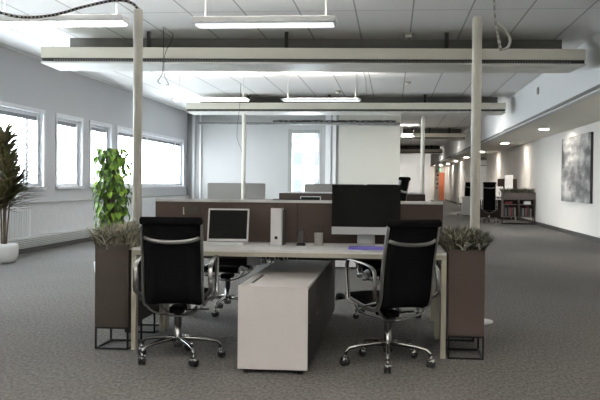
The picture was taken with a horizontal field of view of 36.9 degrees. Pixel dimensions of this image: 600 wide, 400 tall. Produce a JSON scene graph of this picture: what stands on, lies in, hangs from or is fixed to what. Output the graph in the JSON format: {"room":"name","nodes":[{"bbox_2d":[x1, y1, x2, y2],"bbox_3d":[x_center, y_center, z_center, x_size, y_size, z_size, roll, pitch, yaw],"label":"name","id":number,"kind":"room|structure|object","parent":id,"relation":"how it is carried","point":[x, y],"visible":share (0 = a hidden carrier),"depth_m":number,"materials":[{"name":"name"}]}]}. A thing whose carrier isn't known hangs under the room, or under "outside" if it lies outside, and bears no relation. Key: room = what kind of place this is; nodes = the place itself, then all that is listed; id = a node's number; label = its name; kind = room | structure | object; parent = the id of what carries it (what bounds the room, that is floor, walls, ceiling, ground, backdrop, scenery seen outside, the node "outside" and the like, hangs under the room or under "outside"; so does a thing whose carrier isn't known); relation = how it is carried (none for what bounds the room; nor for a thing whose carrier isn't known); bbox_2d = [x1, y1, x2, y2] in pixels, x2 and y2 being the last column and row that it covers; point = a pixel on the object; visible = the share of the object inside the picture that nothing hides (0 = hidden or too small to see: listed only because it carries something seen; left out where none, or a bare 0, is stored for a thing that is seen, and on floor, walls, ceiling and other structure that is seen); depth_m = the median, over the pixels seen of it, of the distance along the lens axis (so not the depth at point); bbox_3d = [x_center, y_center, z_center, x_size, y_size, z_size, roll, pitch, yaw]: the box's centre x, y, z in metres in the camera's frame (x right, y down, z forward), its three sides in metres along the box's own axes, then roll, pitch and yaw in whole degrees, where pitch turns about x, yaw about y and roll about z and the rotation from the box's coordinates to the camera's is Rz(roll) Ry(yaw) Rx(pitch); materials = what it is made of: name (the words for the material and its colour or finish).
{"room":"open-plan office","nodes":[
{"label":"open-plan office","id":0,"kind":"room"},
{"bbox_2d":[0,243,18,263],"bbox_3d":[-4.364,0.785,13.278,0.410,0.290,0.410,1,1,6],"label":"pot","id":1,"kind":"object","parent":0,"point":[9,252],"depth_m":13.13,"materials":[{"name":"white ceramic"}]},
{"bbox_2d":[0,46,186,202],"bbox_3d":[-5.237,-0.750,12.335,0.340,3.380,31.500,1,1,6],"label":"wall","id":2,"kind":"structure","parent":0,"point":[24,80],"depth_m":18.12,"materials":[{"name":"paint"}]},
{"bbox_2d":[0,206,30,240],"bbox_3d":[-4.803,0.398,13.970,0.078,0.550,3.000,1,1,6],"label":"radiator","id":3,"kind":"object","parent":2,"relation":"attached to","point":[19,226],"visible":0.64,"depth_m":14.94,"materials":[{"name":"white metal"}]},
{"bbox_2d":[0,101,46,189],"bbox_3d":[-4.957,-0.865,13.888,0.220,1.445,4.990,1,1,6],"label":"window","id":4,"kind":"structure","parent":2,"relation":"in","point":[34,117],"depth_m":16.09,"materials":[{"name":"clear glass"}]},
{"bbox_2d":[0,110,36,120],"bbox_3d":[-4.992,-1.422,13.882,0.030,0.070,4.650,1,1,6],"label":"rolled blind","id":5,"kind":"object","parent":4,"relation":"attached to","point":[32,116],"depth_m":15.50,"materials":[{"name":"white fabric"}]},
{"bbox_2d":[0,221,131,254],"bbox_3d":[-4.984,0.815,12.186,0.228,0.260,31.200,1,1,6],"label":"baseboard heater","id":6,"kind":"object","parent":2,"relation":"attached to","point":[34,243],"depth_m":16.23,"materials":[{"name":"white metal"}]},
{"bbox_2d":[55,113,84,189],"bbox_3d":[-4.573,-0.931,17.643,0.220,1.445,1.500,1,1,6],"label":"window","id":7,"kind":"structure","parent":2,"relation":"in","point":[72,125],"depth_m":17.98,"materials":[{"name":"clear glass"}]},
{"bbox_2d":[58,121,75,127],"bbox_3d":[-4.608,-1.489,17.636,0.030,0.070,1.160,1,1,6],"label":"rolled blind","id":8,"kind":"object","parent":7,"relation":"attached to","point":[71,124],"depth_m":17.80,"materials":[{"name":"white fabric"}]},
{"bbox_2d":[10,194,189,235],"bbox_3d":[-5.044,0.393,12.235,0.090,0.580,31.300,1,1,6],"label":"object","id":9,"kind":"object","parent":2,"relation":"attached to","point":[48,216],"depth_m":17.52,"materials":[{"name":"white metal"}]},
{"bbox_2d":[89,120,111,188],"bbox_3d":[-4.379,-0.965,19.538,0.220,1.445,1.490,1,1,6],"label":"window","id":10,"kind":"structure","parent":2,"relation":"in","point":[103,131],"depth_m":19.81,"materials":[{"name":"clear glass"}]},
{"bbox_2d":[91,127,105,132],"bbox_3d":[-4.414,-1.523,19.531,0.030,0.070,1.150,1,1,6],"label":"rolled blind","id":11,"kind":"object","parent":10,"relation":"attached to","point":[98,129],"depth_m":19.68,"materials":[{"name":"white fabric"}]},
{"bbox_2d":[116,126,184,187],"bbox_3d":[-3.926,-1.044,23.969,0.220,1.445,6.660,1,1,6],"label":"window","id":12,"kind":"structure","parent":2,"relation":"in","point":[145,138],"depth_m":24.48,"materials":[{"name":"white plastic"}]},
{"bbox_2d":[118,132,179,145],"bbox_3d":[-3.961,-1.601,23.962,0.030,0.070,6.320,1,1,6],"label":"rolled blind","id":13,"kind":"object","parent":12,"relation":"attached to","point":[145,138],"depth_m":23.97,"materials":[{"name":"white fabric"}]},
{"bbox_2d":[187,113,337,199],"bbox_3d":[-1.149,-1.000,27.647,4.680,3.380,0.200,1,1,6],"label":"wall","id":14,"kind":"structure","parent":0,"point":[266,163],"depth_m":27.59,"materials":[{"name":"paint"}]},
{"bbox_2d":[192,114,335,198],"bbox_3d":[-1.115,-0.997,27.492,4.420,3.380,0.100,1,1,6],"label":"trim","id":15,"kind":"structure","parent":14,"relation":"attached to","point":[328,117],"depth_m":27.30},
{"bbox_2d":[198,120,400,124],"bbox_3d":[-0.048,-2.342,27.184,6.135,0.142,0.250,1,1,6],"label":"cable tray","id":16,"kind":"object","parent":14,"relation":"attached to","point":[275,122],"visible":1,"depth_m":27.05,"materials":[{"name":"white metal"}]},
{"bbox_2d":[288,129,319,191],"bbox_3d":[0.126,-0.959,27.437,0.980,2.390,0.160,1,1,6],"label":"window","id":17,"kind":"structure","parent":14,"relation":"in","point":[291,132],"depth_m":27.39,"materials":[{"name":"white plastic"}]},
{"bbox_2d":[0,200,599,399],"bbox_3d":[3.801,0.737,32.902,14.100,0.200,74.800,1,1,6],"label":"floor","id":18,"kind":"structure","parent":0,"point":[542,341],"depth_m":6.87,"materials":[{"name":"carpet"}]},
{"bbox_2d":[0,114,50,263],"bbox_3d":[-4.373,-0.172,13.275,1.283,2.205,1.128,1,1,16],"label":"dracaena","id":19,"kind":"object","parent":18,"relation":"on","point":[11,182],"visible":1,"depth_m":13.17,"materials":[{"name":"plant"}]},
{"bbox_2d":[91,148,131,268],"bbox_3d":[-2.033,0.227,9.771,0.456,1.580,0.422,1,1,6],"label":"climbing plant","id":20,"kind":"object","parent":18,"relation":"on","point":[113,183],"visible":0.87,"depth_m":9.67,"materials":[{"name":"green plant"}]},
{"bbox_2d":[95,244,158,349],"bbox_3d":[-1.307,0.692,7.068,0.250,0.765,1.110,1,1,6],"label":"planter","id":21,"kind":"object","parent":18,"relation":"on","point":[112,267],"visible":0.68,"depth_m":6.52,"materials":[{"name":"metal"}]},
{"bbox_2d":[89,234,120,244],"bbox_3d":[-1.397,0.278,6.487,0.277,0.088,0.257,0,1,-12],"label":"spider plant","id":22,"kind":"object","parent":21,"relation":"in","point":[102,240],"visible":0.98,"depth_m":6.48,"materials":[{"name":"green plant"}]},
{"bbox_2d":[85,218,140,249],"bbox_3d":[-1.289,0.247,7.038,0.557,0.208,1.277,1,1,6],"label":"grass","id":23,"kind":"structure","parent":21,"relation":"on","point":[130,232],"depth_m":6.55,"materials":[{"name":"plant"}]},
{"bbox_2d":[132,9,152,314],"bbox_3d":[-1.498,-0.351,8.290,0.340,2.800,0.340,1,1,6],"label":"pole","id":24,"kind":"object","parent":18,"relation":"on","point":[138,13],"visible":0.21,"depth_m":8.25,"materials":[{"name":"white metal"}]},
{"bbox_2d":[0,0,139,18],"bbox_3d":[-2.306,-1.771,8.348,1.684,0.181,0.032,1,1,6],"label":"cable","id":25,"kind":"object","parent":24,"relation":"attached to","point":[103,1],"visible":1,"depth_m":8.32,"materials":[{"name":"black plastic"}]},
{"bbox_2d":[132,217,225,366],"bbox_3d":[-0.828,0.600,6.213,0.634,0.989,0.686,1,1,2],"label":"office chair","id":26,"kind":"object","parent":18,"relation":"on","point":[172,249],"visible":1,"depth_m":5.96,"materials":[{"name":"black leather"}]},
{"bbox_2d":[193,258,255,316],"bbox_3d":[-0.688,0.560,8.401,0.634,0.989,0.686,1,1,11],"label":"office chair","id":27,"kind":"object","parent":18,"relation":"on","point":[227,266],"visible":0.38,"depth_m":8.39,"materials":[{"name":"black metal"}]},
{"bbox_2d":[241,114,245,198],"bbox_3d":[-1.239,-0.522,19.722,0.340,2.720,0.340,1,1,6],"label":"pole","id":28,"kind":"object","parent":18,"relation":"on","point":[243,115],"visible":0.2,"depth_m":19.68,"materials":[{"name":"white metal"}]},
{"bbox_2d":[269,199,300,263],"bbox_3d":[-0.151,0.474,13.269,0.634,0.989,0.686,1,1,6],"label":"office chair","id":29,"kind":"object","parent":18,"relation":"on","point":[270,262],"visible":0.02,"depth_m":12.94,"materials":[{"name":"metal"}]},
{"bbox_2d":[237,259,334,374],"bbox_3d":[-0.029,0.805,7.085,0.460,0.560,2.750,1,1,6],"label":"base cabinet","id":30,"kind":"object","parent":18,"relation":"on","point":[285,310],"visible":0.99,"depth_m":5.73,"materials":[{"name":"white laminate"}]},
{"bbox_2d":[131,241,446,358],"bbox_3d":[-0.058,0.720,6.820,2.253,0.740,0.850,1,1,6],"label":"desk","id":31,"kind":"object","parent":18,"relation":"on","point":[252,249],"visible":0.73,"depth_m":6.45,"materials":[{"name":"white laminate"}]},
{"bbox_2d":[203,208,249,245],"bbox_3d":[-0.574,0.206,6.962,0.326,0.272,0.305,1,1,5],"label":"laptop","id":32,"kind":"object","parent":31,"relation":"on","point":[226,227],"visible":0.93,"depth_m":7.07,"materials":[{"name":"white plastic"}]},
{"bbox_2d":[247,257,287,264],"bbox_3d":[-0.254,0.453,7.072,0.320,0.117,0.060,1,1,6],"label":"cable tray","id":33,"kind":"object","parent":31,"relation":"attached to","point":[250,260],"visible":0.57,"depth_m":7.05,"materials":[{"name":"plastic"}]},
{"bbox_2d":[270,208,283,245],"bbox_3d":[-0.169,0.203,6.988,0.084,0.285,0.261,1,1,6],"label":"magazine file","id":34,"kind":"object","parent":31,"relation":"on","point":[276,213],"visible":0.86,"depth_m":6.86,"materials":[{"name":"white plastic"}]},
{"bbox_2d":[282,209,285,244],"bbox_3d":[-0.122,0.210,6.968,0.006,0.272,0.170,1,1,6],"label":"folder","id":35,"kind":"object","parent":31,"relation":"on","point":[284,211],"visible":1,"depth_m":6.96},
{"bbox_2d":[156,198,442,260],"bbox_3d":[-0.024,0.241,7.276,2.330,0.482,0.044,1,1,6],"label":"divider","id":36,"kind":"object","parent":31,"relation":"attached to","point":[311,213],"visible":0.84,"depth_m":7.26,"materials":[{"name":"brown fabric"}]},
{"bbox_2d":[183,206,199,213],"bbox_3d":[-0.886,0.085,7.334,0.135,0.065,0.016,1,1,6],"label":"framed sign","id":37,"kind":"object","parent":36,"relation":"attached to","point":[186,209],"visible":1,"depth_m":7.33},
{"bbox_2d":[296,230,305,245],"bbox_3d":[0.007,0.292,6.901,0.070,0.114,0.070,1,1,6],"label":"holder","id":38,"kind":"object","parent":31,"relation":"on","point":[300,233],"visible":1,"depth_m":6.90,"materials":[{"name":"black plastic"}]},
{"bbox_2d":[314,232,322,245],"bbox_3d":[0.143,0.300,6.908,0.068,0.100,0.068,1,1,6],"label":"pen cup","id":39,"kind":"object","parent":31,"relation":"on","point":[318,237],"visible":1,"depth_m":6.88,"materials":[{"name":"metal"}]},
{"bbox_2d":[348,246,383,249],"bbox_3d":[0.526,0.351,6.573,0.340,0.016,0.170,1,1,6],"label":"notebook","id":40,"kind":"object","parent":31,"relation":"on","point":[349,247],"visible":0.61,"depth_m":6.50,"materials":[{"name":"purple paper"}]},
{"bbox_2d":[332,184,400,245],"bbox_3d":[0.506,0.118,6.893,0.524,0.470,0.160,1,1,6],"label":"computer monitor","id":41,"kind":"object","parent":31,"relation":"on","point":[363,211],"visible":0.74,"depth_m":6.89,"materials":[{"name":"silver metal"}]},
{"bbox_2d":[165,263,435,335],"bbox_3d":[0.037,0.704,7.745,2.253,0.740,0.850,1,1,6],"label":"desk","id":42,"kind":"object","parent":18,"relation":"on","point":[432,305],"visible":0.16,"depth_m":7.47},
{"bbox_2d":[335,260,356,268],"bbox_3d":[0.718,0.679,14.195,0.460,0.560,2.750,1,1,6],"label":"base cabinet","id":43,"kind":"object","parent":18,"relation":"on","point":[338,263],"visible":0.12,"depth_m":12.83,"materials":[{"name":"white"}]},
{"bbox_2d":[357,177,410,278],"bbox_3d":[1.030,0.356,11.565,0.686,1.309,0.630,1,1,22],"label":"office chair","id":44,"kind":"object","parent":18,"relation":"on","point":[403,181],"visible":0.07,"depth_m":11.51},
{"bbox_2d":[353,261,421,321],"bbox_3d":[0.786,0.577,8.200,0.630,0.989,0.686,0,1,-4],"label":"office chair","id":45,"kind":"object","parent":18,"relation":"on","point":[362,269],"visible":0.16,"depth_m":8.17,"materials":[{"name":"silver metal"}]},
{"bbox_2d":[335,219,441,373],"bbox_3d":[0.584,0.615,6.094,0.630,0.989,0.686,0,1,-28],"label":"office chair","id":46,"kind":"object","parent":18,"relation":"on","point":[408,266],"visible":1,"depth_m":5.89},
{"bbox_2d":[420,116,424,192],"bbox_3d":[2.681,-0.477,19.724,0.340,2.700,0.340,1,1,6],"label":"pole","id":47,"kind":"object","parent":18,"relation":"on","point":[422,117],"visible":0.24,"depth_m":19.68,"materials":[{"name":"white metal"}]},
{"bbox_2d":[440,247,484,359],"bbox_3d":[1.213,0.719,6.811,0.250,0.765,1.110,1,1,6],"label":"planter","id":48,"kind":"object","parent":18,"relation":"on","point":[465,273],"visible":0.7,"depth_m":6.26,"materials":[{"name":"metal"}]},
{"bbox_2d":[452,242,476,250],"bbox_3d":[1.135,0.317,6.244,0.205,0.066,0.178,1,1,6],"label":"spider plant","id":49,"kind":"object","parent":48,"relation":"in","point":[466,246],"visible":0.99,"depth_m":6.23,"materials":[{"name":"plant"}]},
{"bbox_2d":[439,224,497,252],"bbox_3d":[1.207,0.281,6.791,0.478,0.175,1.229,1,1,6],"label":"grass","id":50,"kind":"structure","parent":48,"relation":"on","point":[459,235],"depth_m":6.34,"materials":[{"name":"green plant"}]},
{"bbox_2d":[466,242,490,250],"bbox_3d":[1.226,0.316,6.228,0.210,0.070,0.180,0,1,-27],"label":"spider plant","id":51,"kind":"object","parent":48,"relation":"in","point":[478,247],"visible":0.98,"depth_m":6.21,"materials":[{"name":"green plant"}]},
{"bbox_2d":[456,182,469,214],"bbox_3d":[6.651,-0.055,36.286,0.630,1.309,0.686,0,1,-24],"label":"office chair","id":52,"kind":"object","parent":18,"relation":"on","point":[467,184],"visible":0.26,"depth_m":36.01,"materials":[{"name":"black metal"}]},
{"bbox_2d":[461,196,469,215],"bbox_3d":[6.516,0.238,35.224,0.340,0.760,0.612,1,1,6],"label":"drawer pedestal","id":53,"kind":"object","parent":18,"relation":"on","point":[465,209],"visible":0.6,"depth_m":34.92,"materials":[{"name":"white metal"}]},
{"bbox_2d":[470,16,492,324],"bbox_3d":[1.556,-0.267,7.980,0.340,2.700,0.340,1,1,6],"label":"pole","id":54,"kind":"object","parent":18,"relation":"on","point":[477,20],"visible":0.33,"depth_m":7.94,"materials":[{"name":"white metal"}]},
{"bbox_2d":[480,182,498,222],"bbox_3d":[6.169,0.070,29.356,0.630,1.309,0.686,1,1,12],"label":"office chair","id":55,"kind":"object","parent":18,"relation":"on","point":[489,192],"visible":1,"depth_m":29.10,"materials":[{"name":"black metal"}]},
{"bbox_2d":[480,198,515,220],"bbox_3d":[6.792,0.321,31.483,1.530,0.740,1.200,1,1,6],"label":"desk","id":56,"kind":"object","parent":18,"relation":"on","point":[496,214],"visible":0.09,"depth_m":31.88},
{"bbox_2d":[495,186,502,198],"bbox_3d":[6.892,-0.253,31.087,0.500,0.424,0.188,0,1,-34],"label":"computer monitor","id":57,"kind":"object","parent":56,"relation":"on","point":[498,192],"visible":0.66,"depth_m":31.09,"materials":[{"name":"plastic"}]},
{"bbox_2d":[505,175,512,189],"bbox_3d":[7.225,-0.449,31.154,0.280,0.820,0.180,1,1,6],"label":"computer monitor","id":58,"kind":"object","parent":56,"relation":"on","point":[508,178],"visible":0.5,"depth_m":31.12,"materials":[{"name":"plastic"}]},
{"bbox_2d":[497,179,516,218],"bbox_3d":[7.390,-0.036,32.135,0.680,1.440,0.030,1,1,6],"label":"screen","id":59,"kind":"object","parent":18,"relation":"on","point":[501,182],"visible":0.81,"depth_m":32.13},
{"bbox_2d":[501,192,535,224],"bbox_3d":[6.821,0.256,28.161,1.000,0.995,0.400,1,1,6],"label":"shelf unit","id":60,"kind":"object","parent":18,"relation":"on","point":[517,199],"visible":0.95,"depth_m":28.01,"materials":[{"name":"brown wood"}]},
{"bbox_2d":[499,187,533,192],"bbox_3d":[6.793,-0.320,28.149,1.184,0.200,0.584,1,1,6],"label":"grass","id":61,"kind":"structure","parent":60,"relation":"on","point":[507,190],"depth_m":28.04,"materials":[{"name":"plant"}]},
{"bbox_3d":[0.669,0.594,13.932,2.253,0.740,0.850,1,1,6],"label":"desk","id":62,"kind":"object","parent":18,"relation":"on","visible":0},
{"bbox_2d":[300,196,320,199],"bbox_3d":[0.153,0.080,14.073,0.326,0.272,0.305,1,1,5],"label":"laptop","id":63,"kind":"object","parent":62,"relation":"on","point":[301,197],"visible":0.25,"depth_m":14.20,"materials":[{"name":"white plastic"}]},
{"bbox_2d":[279,191,424,200],"bbox_3d":[0.822,0.116,14.375,2.330,0.482,0.044,1,1,6],"label":"divider","id":64,"kind":"object","parent":62,"relation":"attached to","point":[282,194],"visible":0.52,"depth_m":14.40,"materials":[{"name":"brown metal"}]},
{"bbox_2d":[0,0,599,154],"bbox_3d":[1.581,-2.867,33.065,9.570,0.200,74.800,1,1,6],"label":"ceiling","id":65,"kind":"structure","parent":0,"point":[573,22],"depth_m":12.92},
{"bbox_2d":[0,0,129,26],"bbox_3d":[-2.608,-2.137,9.780,1.480,0.465,0.300,1,1,6],"label":"pendant light","id":66,"kind":"object","parent":65,"relation":"hanging from","point":[63,20],"visible":0.98,"depth_m":9.67,"materials":[{"name":"white metal"}]},
{"bbox_2d":[0,21,126,26],"bbox_3d":[-2.610,-1.911,9.784,1.420,0.015,0.220,1,1,6],"label":"diffuser","id":67,"kind":"object","parent":66,"relation":"attached to","point":[2,23],"depth_m":9.73,"materials":[{"name":"white plastic"}]},
{"bbox_2d":[158,27,163,83],"bbox_3d":[-1.937,-2.013,12.528,0.088,0.803,0.009,1,1,6],"label":"cable","id":68,"kind":"object","parent":65,"relation":"hanging from","point":[163,27],"visible":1,"depth_m":12.52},
{"bbox_2d":[164,27,172,84],"bbox_3d":[-1.831,-2.001,12.518,0.136,0.810,0.009,1,1,6],"label":"cable","id":69,"kind":"object","parent":65,"relation":"hanging from","point":[164,27],"visible":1,"depth_m":12.52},
{"bbox_2d":[172,71,249,100],"bbox_3d":[-1.716,-2.214,17.428,1.480,0.580,0.300,1,1,6],"label":"pendant light","id":70,"kind":"object","parent":65,"relation":"hanging from","point":[179,98],"visible":0.91,"depth_m":17.35,"materials":[{"name":"white metal"}]},
{"bbox_2d":[174,99,247,100],"bbox_3d":[-1.718,-1.931,17.434,1.420,0.015,0.220,1,1,6],"label":"diffuser","id":71,"kind":"object","parent":70,"relation":"attached to","point":[174,99],"depth_m":17.36,"materials":[{"name":"white plastic"}]},
{"bbox_2d":[237,84,241,150],"bbox_3d":[-1.315,-1.791,19.607,0.123,1.501,0.009,1,1,6],"label":"cable","id":72,"kind":"object","parent":65,"relation":"hanging from","point":[240,84],"visible":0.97,"depth_m":19.60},
{"bbox_2d":[192,0,336,28],"bbox_3d":[-0.370,-2.095,9.552,1.520,0.500,0.300,1,1,6],"label":"pendant light","id":73,"kind":"object","parent":65,"relation":"hanging from","point":[292,21],"visible":1,"depth_m":9.44,"materials":[{"name":"white metal"}]},
{"bbox_2d":[195,22,333,28],"bbox_3d":[-0.372,-1.852,9.556,1.460,0.015,0.220,1,1,6],"label":"diffuser","id":74,"kind":"object","parent":73,"relation":"attached to","point":[204,25],"depth_m":9.50,"materials":[{"name":"white plastic"}]},
{"bbox_2d":[41,31,585,72],"bbox_3d":[0.168,-2.156,13.098,7.620,0.499,1.070,1,1,2],"label":"ceiling beam","id":75,"kind":"structure","parent":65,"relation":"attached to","point":[446,55],"depth_m":12.68,"materials":[{"name":"beige metal"}]},
{"bbox_2d":[281,72,361,101],"bbox_3d":[0.413,-2.186,17.211,1.520,0.590,0.300,1,1,6],"label":"pendant light","id":76,"kind":"object","parent":65,"relation":"hanging from","point":[282,99],"visible":0.94,"depth_m":17.11,"materials":[{"name":"white metal"}]},
{"bbox_2d":[283,100,359,101],"bbox_3d":[0.410,-1.898,17.217,1.460,0.015,0.220,1,1,6],"label":"diffuser","id":77,"kind":"object","parent":76,"relation":"attached to","point":[283,100],"depth_m":17.18,"materials":[{"name":"white plastic"}]},
{"bbox_2d":[186,94,505,114],"bbox_3d":[1.094,-2.340,22.100,7.680,0.452,1.070,1,1,6],"label":"ceiling beam","id":78,"kind":"structure","parent":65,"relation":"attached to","point":[424,105],"depth_m":21.82,"materials":[{"name":"beige metal"}]},
{"bbox_2d":[401,129,414,136],"bbox_3d":[3.941,-2.533,32.930,0.500,0.420,0.300,1,1,6],"label":"pendant light","id":79,"kind":"object","parent":65,"relation":"hanging from","point":[413,134],"visible":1,"depth_m":32.80,"materials":[{"name":"white metal"}]},
{"bbox_2d":[403,33,413,37],"bbox_3d":[1.560,-2.357,12.919,0.150,0.066,0.150,1,1,6],"label":"smoke detector","id":80,"kind":"object","parent":65,"relation":"attached to","point":[407,35],"visible":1,"depth_m":12.87,"materials":[{"name":"white plastic"}]},
{"bbox_2d":[400,145,442,153],"bbox_3d":[6.650,-2.813,50.076,2.495,0.452,1.070,1,1,6],"label":"duct","id":81,"kind":"object","parent":65,"relation":"attached to","point":[406,149],"visible":0.75,"depth_m":49.65,"materials":[{"name":"grey metal"}]},
{"bbox_2d":[400,128,465,140],"bbox_3d":[5.074,-2.539,34.659,2.495,0.452,1.070,1,1,6],"label":"duct","id":82,"kind":"object","parent":65,"relation":"attached to","point":[430,134],"visible":0.85,"depth_m":34.22,"materials":[{"name":"grey metal"}]},
{"bbox_2d":[493,0,501,50],"bbox_3d":[1.746,-1.804,7.933,0.092,0.983,0.028,1,1,6],"label":"cable","id":83,"kind":"object","parent":65,"relation":"hanging from","point":[494,3],"visible":1,"depth_m":7.93,"materials":[{"name":"grey plastic"}]},
{"bbox_2d":[496,23,511,50],"bbox_3d":[1.794,-1.438,7.924,0.136,0.251,0.024,1,1,6],"label":"cable","id":84,"kind":"object","parent":83,"relation":"hanging from","point":[497,24],"visible":1,"depth_m":7.91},
{"bbox_2d":[337,115,400,184],"bbox_3d":[2.079,-0.964,27.297,1.895,3.380,0.240,1,1,6],"label":"wall panel","id":85,"kind":"object","parent":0,"point":[366,154],"visible":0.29,"depth_m":27.18,"materials":[{"name":"white paint"}]},
{"bbox_2d":[400,154,430,200],"bbox_3d":[6.992,-1.449,55.636,2.115,3.380,0.150,1,1,6],"label":"wall","id":86,"kind":"structure","parent":0,"point":[410,164],"depth_m":55.54,"materials":[{"name":"white paint"}]},
{"bbox_2d":[434,163,438,200],"bbox_3d":[8.748,-1.079,57.549,0.260,2.600,0.300,1,1,6],"label":"pillar","id":87,"kind":"structure","parent":0,"point":[436,197],"depth_m":57.40,"materials":[{"name":"white paint"}]},
{"bbox_2d":[430,166,444,199],"bbox_3d":[9.169,-1.689,69.509,4.025,3.380,0.200,1,1,6],"label":"wall","id":88,"kind":"structure","parent":0,"point":[442,168],"depth_m":69.30,"materials":[{"name":"white paint"}]},
{"bbox_2d":[439,173,443,199],"bbox_3d":[10.780,-1.038,69.189,0.580,2.120,0.132,1,1,6],"label":"door","id":89,"kind":"structure","parent":88,"relation":"in","point":[441,175],"depth_m":69.18,"materials":[{"name":"orange wood"}]},
{"bbox_2d":[445,158,486,202],"bbox_3d":[11.680,-1.084,57.902,3.340,2.650,22.400,1,1,6],"label":"wall","id":90,"kind":"structure","parent":0,"point":[457,174],"depth_m":56.19,"materials":[{"name":"white paint"}]},
{"bbox_2d":[480,160,486,197],"bbox_3d":[10.654,-0.809,46.702,2.700,2.500,0.100,1,1,6],"label":"trim","id":91,"kind":"structure","parent":90,"relation":"attached to","point":[483,169],"depth_m":46.77,"materials":[{"name":"grey paint"}]},
{"bbox_2d":[431,32,599,164],"bbox_3d":[6.286,-2.323,32.493,0.120,0.780,74.000,1,1,6],"label":"wall","id":92,"kind":"structure","parent":0,"point":[554,88],"depth_m":17.60,"materials":[{"name":"white paint"}]},
{"bbox_2d":[431,84,599,166],"bbox_3d":[6.301,-1.933,32.499,0.182,0.070,74.000,1,1,6],"label":"trim","id":93,"kind":"structure","parent":92,"relation":"attached to","point":[594,91],"depth_m":17.30,"materials":[{"name":"white metal"}]},
{"bbox_2d":[439,94,599,165],"bbox_3d":[8.537,-1.988,32.269,4.410,0.120,74.000,1,1,6],"label":"ceiling","id":94,"kind":"structure","parent":0,"point":[586,112],"depth_m":21.83,"materials":[{"name":"white paint"}]},
{"bbox_2d":[487,121,599,237],"bbox_3d":[6.525,-0.405,19.081,0.200,2.650,47.300,1,1,6],"label":"wall","id":95,"kind":"structure","parent":0,"point":[536,165],"depth_m":25.32,"materials":[{"name":"white paint"}]},
{"bbox_2d":[516,217,599,242],"bbox_3d":[6.404,0.869,19.116,0.020,0.100,47.300,1,1,6],"label":"baseboard","id":96,"kind":"structure","parent":95,"relation":"attached to","point":[592,238],"depth_m":23.17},
{"bbox_2d":[561,132,593,203],"bbox_3d":[6.667,-0.748,21.735,0.062,1.600,3.420,1,1,6],"label":"painting","id":97,"kind":"object","parent":95,"relation":"attached to","point":[577,151],"visible":1,"depth_m":21.34},
{"bbox_3d":[-1.398,0.453,20.736,1.320,0.730,0.750,1,1,6],"label":"desk","id":98,"kind":"object","parent":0,"visible":0},
{"bbox_2d":[207,183,264,199],"bbox_3d":[-1.437,-0.029,20.299,1.320,0.708,0.050,1,1,6],"label":"screen","id":99,"kind":"object","parent":98,"relation":"attached to","point":[214,190],"visible":0.53,"depth_m":20.28,"materials":[{"name":"fabric"}]},
{"bbox_3d":[0.806,0.477,20.511,1.350,0.730,0.750,1,1,6],"label":"desk","id":100,"kind":"object","parent":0,"visible":0},
{"bbox_2d":[304,184,363,191],"bbox_3d":[0.766,-0.004,20.074,1.350,0.708,0.050,1,1,6],"label":"screen","id":101,"kind":"object","parent":100,"relation":"attached to","point":[307,187],"visible":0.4,"depth_m":20.08,"materials":[{"name":"fabric"}]},
{"label":"outside","id":102,"kind":"structure","parent":0,"visible":0},
{"bbox_3d":[-73.815,7.377,67.999,159.500,0.200,280.000,1,1,6],"label":"ground","id":103,"kind":"structure","parent":102,"visible":0},
{"bbox_2d":[292,134,317,191],"bbox_3d":[-0.173,-1.005,65.307,16.000,18.000,6.050,1,1,0],"label":"building","id":104,"kind":"structure","parent":103,"relation":"on","point":[305,146],"depth_m":62.29,"materials":[{"name":"white"}]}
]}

